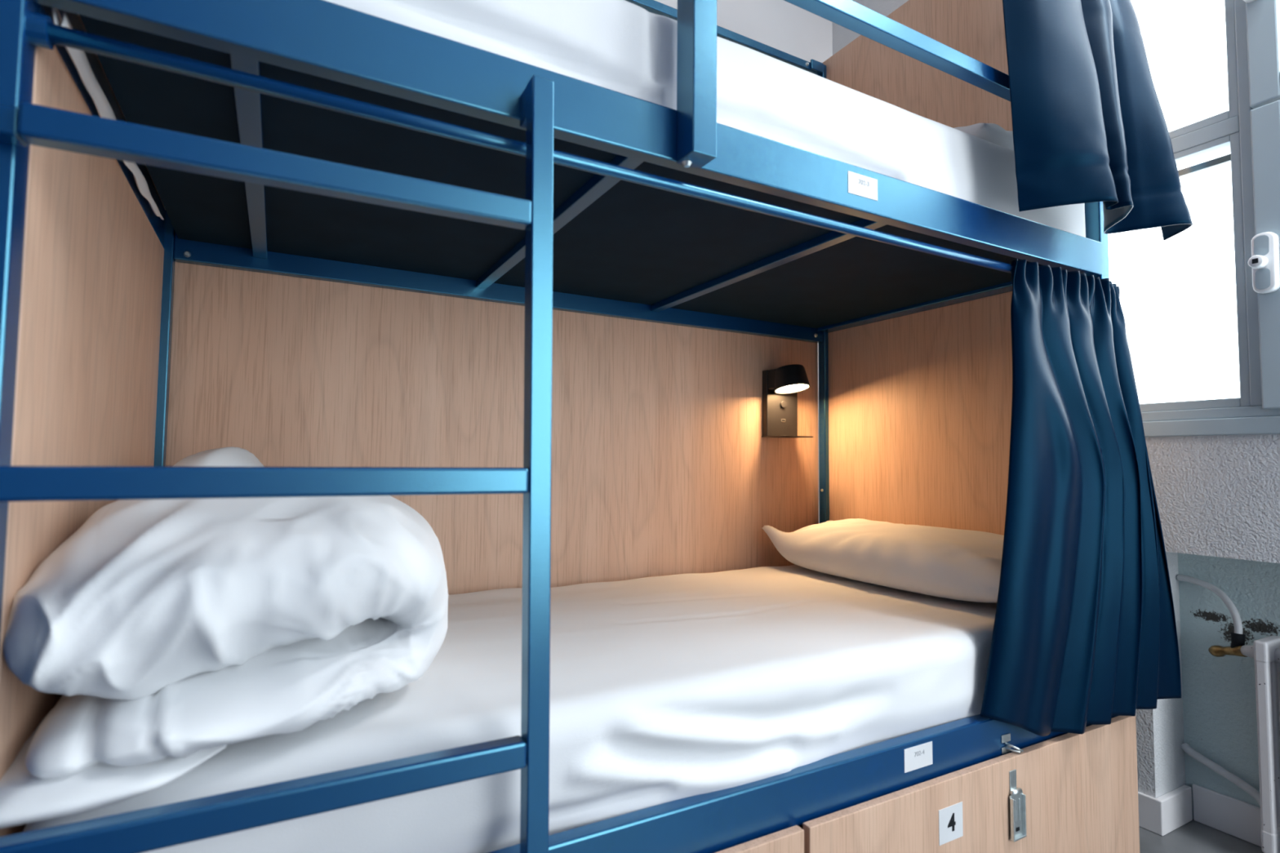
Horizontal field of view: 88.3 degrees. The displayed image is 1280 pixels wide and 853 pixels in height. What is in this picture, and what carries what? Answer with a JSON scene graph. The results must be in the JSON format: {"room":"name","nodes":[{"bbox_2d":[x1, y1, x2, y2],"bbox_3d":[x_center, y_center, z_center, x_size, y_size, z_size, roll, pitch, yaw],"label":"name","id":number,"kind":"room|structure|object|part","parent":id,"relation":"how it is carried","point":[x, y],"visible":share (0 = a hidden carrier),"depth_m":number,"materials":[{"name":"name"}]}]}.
{"room":"dormitory","nodes":[
{"label":"dormitory","id":0,"kind":"room"},
{"bbox_2d":[164,0,832,524],"bbox_3d":[-0.303,-0.431,2.292,2.530,3.050,0.170,2,-3,-29],"label":"wall","id":1,"kind":"structure","parent":0,"point":[782,25],"depth_m":2.77,"materials":[{"name":"white paint"}]},
{"bbox_2d":[831,0,1279,798],"bbox_3d":[1.924,-0.465,1.276,0.390,3.050,4.000,2,-3,-29],"label":"wall","id":2,"kind":"structure","parent":0,"point":[1217,495],"depth_m":1.71,"materials":[{"name":"white paint"}]},
{"bbox_2d":[1137,784,1261,846],"bbox_3d":[1.546,1.028,1.619,0.178,0.098,2.690,2,-3,-29],"label":"baseboard","id":3,"kind":"structure","parent":2,"relation":"attached to","point":[1162,815],"depth_m":1.76,"materials":[{"name":"white paint"}]},
{"bbox_2d":[1139,0,1279,422],"bbox_3d":[1.748,-0.855,1.203,0.136,1.623,2.110,2,-3,-29],"label":"window","id":4,"kind":"structure","parent":2,"relation":"in","point":[1250,128],"depth_m":1.62,"materials":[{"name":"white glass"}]},
{"bbox_3d":[1.499,-1.117,1.613,0.022,0.146,0.047,2,-3,-29],"label":"handle","id":5,"kind":"part","parent":4,"relation":"part of","materials":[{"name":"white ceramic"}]},
{"bbox_3d":[1.709,-1.215,1.324,0.061,0.832,0.758,2,-3,-29],"label":"sash","id":6,"kind":"part","parent":4,"relation":"part of","materials":[{"name":"white plastic"}]},
{"bbox_3d":[1.702,-0.424,1.282,0.061,0.737,0.758,2,-3,-29],"label":"sash","id":7,"kind":"part","parent":4,"relation":"part of","materials":[{"name":"white plastic"}]},
{"bbox_3d":[1.493,-0.391,1.574,0.022,0.146,0.047,2,-3,-29],"label":"handle","id":8,"kind":"part","parent":4,"relation":"part of","materials":[{"name":"white plastic"}]},
{"bbox_2d":[1142,416,1279,436],"bbox_3d":[1.766,-0.022,1.173,0.076,0.042,2.170,2,-3,-29],"label":"trim","id":9,"kind":"structure","parent":2,"relation":"attached to","point":[1262,424],"depth_m":1.67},
{"bbox_2d":[1138,819,1263,852],"bbox_3d":[0.189,1.041,0.217,4.450,0.100,4.150,2,-3,-29],"label":"floor","id":10,"kind":"structure","parent":0,"point":[1193,837],"depth_m":1.71,"materials":[{"name":"grey plastic"}]},
{"bbox_2d":[0,0,1117,852],"bbox_3d":[0.039,-0.202,1.558,2.114,2.521,1.048,2,-3,-29],"label":"bunk bed","id":11,"kind":"object","parent":10,"relation":"on","point":[539,313],"visible":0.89,"depth_m":1.33,"materials":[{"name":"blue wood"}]},
{"bbox_3d":[-0.653,-0.245,0.667,0.040,2.500,0.040,2,-3,-29],"label":"post","id":12,"kind":"part","parent":11,"relation":"part of","materials":[{"name":"blue metal"}]},
{"bbox_2d":[25,10,54,49],"bbox_3d":[-0.627,-0.414,0.689,0.016,0.032,0.032,2,-3,-29],"label":"rod bracket","id":13,"kind":"object","parent":11,"relation":"attached to","point":[39,28],"depth_m":0.68,"materials":[{"name":"blue metal"}]},
{"bbox_3d":[-0.872,0.086,1.067,0.019,1.017,0.899,2,-3,-29],"label":"panel","id":14,"kind":"part","parent":11,"relation":"part of","materials":[{"name":"brown wood"}]},
{"bbox_3d":[-0.874,-0.466,1.094,0.032,0.089,0.897,2,-3,-29],"label":"rail","id":15,"kind":"part","parent":11,"relation":"part of","materials":[{"name":"blue metal"}]},
{"bbox_3d":[-0.868,-1.002,1.134,0.019,0.985,0.921,2,-3,-29],"label":"panel","id":16,"kind":"part","parent":11,"relation":"part of","materials":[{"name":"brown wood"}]},
{"bbox_3d":[-1.089,-0.205,1.495,0.040,2.500,0.034,2,-3,-29],"label":"post","id":17,"kind":"part","parent":11,"relation":"part of","materials":[{"name":"blue metal"}]},
{"bbox_3d":[-0.212,0.200,1.990,2.000,1.160,0.016,2,-3,-29],"label":"panel","id":18,"kind":"part","parent":11,"relation":"part of","materials":[{"name":"brown wood"}]},
{"bbox_3d":[-0.195,-0.385,2.000,2.000,0.072,0.029,2,-3,-29],"label":"rail","id":19,"kind":"part","parent":11,"relation":"part of","materials":[{"name":"blue metal"}]},
{"bbox_2d":[22,564,996,852],"bbox_3d":[0.023,0.539,1.523,1.985,0.216,0.927,2,-3,-29],"label":"mattress","id":20,"kind":"object","parent":11,"relation":"on","point":[664,689],"visible":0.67,"depth_m":1.10,"materials":[{"name":"white fabric"}]},
{"bbox_2d":[0,446,448,828],"bbox_3d":[-0.588,0.233,1.073,0.540,0.404,0.790,2,-3,-29],"label":"duvet","id":21,"kind":"object","parent":20,"relation":"on","point":[171,633],"visible":0.91,"depth_m":0.75,"materials":[{"name":"white fabric"}]},
{"bbox_2d":[762,518,1004,603],"bbox_3d":[0.767,0.376,1.952,0.310,0.170,0.900,2,-3,-29],"label":"pillow","id":22,"kind":"object","parent":20,"relation":"on","point":[957,564],"visible":0.85,"depth_m":1.81,"materials":[{"name":"white fabric"}]},
{"bbox_3d":[0.258,-0.380,1.175,2.036,0.019,0.019,2,-3,-29],"label":"curtain rod","id":23,"kind":"part","parent":11,"relation":"part of","materials":[{"name":"blue metal"}]},
{"bbox_3d":[0.261,-0.454,1.175,2.036,0.084,0.030,2,-3,-29],"label":"rail","id":24,"kind":"part","parent":11,"relation":"part of","materials":[{"name":"blue metal"}]},
{"bbox_2d":[52,0,1085,237],"bbox_3d":[0.039,-0.518,1.583,2.025,0.280,0.928,2,-3,-29],"label":"mattress","id":25,"kind":"object","parent":11,"relation":"on","point":[620,46],"visible":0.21,"depth_m":1.15,"materials":[{"name":"white fabric"}]},
{"bbox_2d":[954,123,1013,151],"bbox_3d":[0.797,-0.696,1.877,0.340,0.118,0.620,2,-3,-29],"label":"pillow","id":26,"kind":"object","parent":25,"relation":"on","point":[993,133],"visible":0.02,"depth_m":1.57,"materials":[{"name":"white fabric"}]},
{"bbox_3d":[0.090,-0.593,1.041,0.044,0.353,0.050,2,-3,-29],"label":"guard post","id":27,"kind":"part","parent":11,"relation":"part of","materials":[{"name":"blue metal"}]},
{"bbox_3d":[-0.189,-1.396,2.052,1.995,0.030,0.028,2,-3,-29],"label":"rail","id":28,"kind":"part","parent":11,"relation":"part of","materials":[{"name":"blue metal"}]},
{"bbox_2d":[761,364,813,438],"bbox_3d":[0.533,-0.087,2.316,0.153,0.249,0.157,2,-3,-29],"label":"wall lamp","id":29,"kind":"object","parent":11,"relation":"attached to","point":[781,385],"visible":1,"depth_m":2.33,"materials":[{"name":"black metal"}]},
{"bbox_3d":[0.504,-0.081,2.374,0.142,0.235,0.028,2,-3,-29],"label":"plate","id":30,"kind":"part","parent":29,"relation":"part of","materials":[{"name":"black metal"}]},
{"bbox_2d":[780,400,786,408],"bbox_3d":[0.513,-0.079,2.358,0.024,0.024,0.007,2,-3,-29],"label":"switch","id":31,"kind":"object","parent":29,"relation":"attached to","point":[783,403],"depth_m":2.36,"materials":[{"name":"silver metal"}]},
{"bbox_2d":[761,435,813,438],"bbox_3d":[0.522,0.036,2.334,0.148,0.004,0.103,2,-3,-29],"label":"shelf","id":32,"kind":"object","parent":29,"relation":"attached to","point":[763,436],"depth_m":2.32,"materials":[{"name":"black metal"}]},
{"bbox_3d":[0.251,0.630,1.117,2.036,0.086,0.030,2,-3,-29],"label":"rail","id":33,"kind":"part","parent":11,"relation":"part of","materials":[{"name":"blue metal"}]},
{"bbox_3d":[0.697,-0.137,2.477,0.040,2.500,0.034,2,-3,-29],"label":"post","id":34,"kind":"part","parent":11,"relation":"part of","materials":[{"name":"blue metal"}]},
{"bbox_3d":[0.647,-0.739,1.345,1.215,0.031,0.030,2,-3,-29],"label":"guard rail","id":35,"kind":"part","parent":11,"relation":"part of","materials":[{"name":"blue metal"}]},
{"bbox_3d":[0.912,-0.407,2.077,0.088,0.072,0.897,2,-3,-29],"label":"rail","id":36,"kind":"part","parent":11,"relation":"part of","materials":[{"name":"blue metal"}]},
{"bbox_3d":[0.930,-0.933,2.124,0.018,0.985,0.919,2,-3,-29],"label":"panel","id":37,"kind":"part","parent":11,"relation":"part of","materials":[{"name":"brown wood"}]},
{"bbox_3d":[0.925,0.146,2.058,0.018,1.034,0.897,2,-3,-29],"label":"panel","id":38,"kind":"part","parent":11,"relation":"part of","materials":[{"name":"brown wood"}]},
{"bbox_2d":[980,258,1181,736],"bbox_3d":[1.017,0.151,1.542,0.714,1.040,0.154,2,-3,-29],"label":"curtain","id":39,"kind":"object","parent":11,"relation":"hanging from","point":[1084,632],"visible":1,"depth_m":1.48,"materials":[{"name":"blue fabric"}]},
{"bbox_2d":[1002,0,1192,240],"bbox_3d":[0.976,-0.907,1.466,0.542,0.944,0.251,2,-3,-29],"label":"curtain","id":40,"kind":"object","parent":11,"relation":"hanging from","point":[1089,124],"visible":1,"depth_m":1.36,"materials":[{"name":"blue fabric"}]},
{"bbox_3d":[1.163,-0.176,1.669,0.038,2.500,0.040,2,-3,-29],"label":"post","id":41,"kind":"part","parent":11,"relation":"part of","materials":[{"name":"blue metal"}]},
{"bbox_2d":[715,825,804,852],"bbox_3d":[-0.397,0.848,1.183,1.053,0.376,0.841,2,-3,-29],"label":"drawer","id":42,"kind":"object","parent":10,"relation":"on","point":[789,840],"visible":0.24,"depth_m":1.05,"materials":[{"name":"brown wood"}]},
{"bbox_2d":[799,715,1139,852],"bbox_3d":[0.536,0.883,1.689,1.046,0.376,0.853,2,-3,-29],"label":"drawer","id":43,"kind":"object","parent":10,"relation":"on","point":[1068,793],"visible":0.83,"depth_m":1.35,"materials":[{"name":"brown wood"}]},
{"bbox_2d":[1177,574,1279,852],"bbox_3d":[1.594,0.738,1.560,0.137,0.670,0.597,2,-3,-25],"label":"radiator","id":44,"kind":"object","parent":10,"relation":"on","point":[1265,651],"visible":1,"depth_m":1.60,"materials":[{"name":"white metal"}]},
{"bbox_3d":[1.545,0.559,1.705,0.031,0.048,0.029,2,-3,-29],"label":"valve stem","id":45,"kind":"part","parent":44,"relation":"part of","materials":[{"name":"black plastic"}]},
{"bbox_2d":[1177,552,1279,819],"bbox_3d":[2.000,0.686,1.234,0.222,0.748,1.550,2,-3,-29],"label":"wall","id":46,"kind":"structure","parent":0,"point":[1220,700],"depth_m":1.78,"materials":[{"name":"white paint"}]}
]}

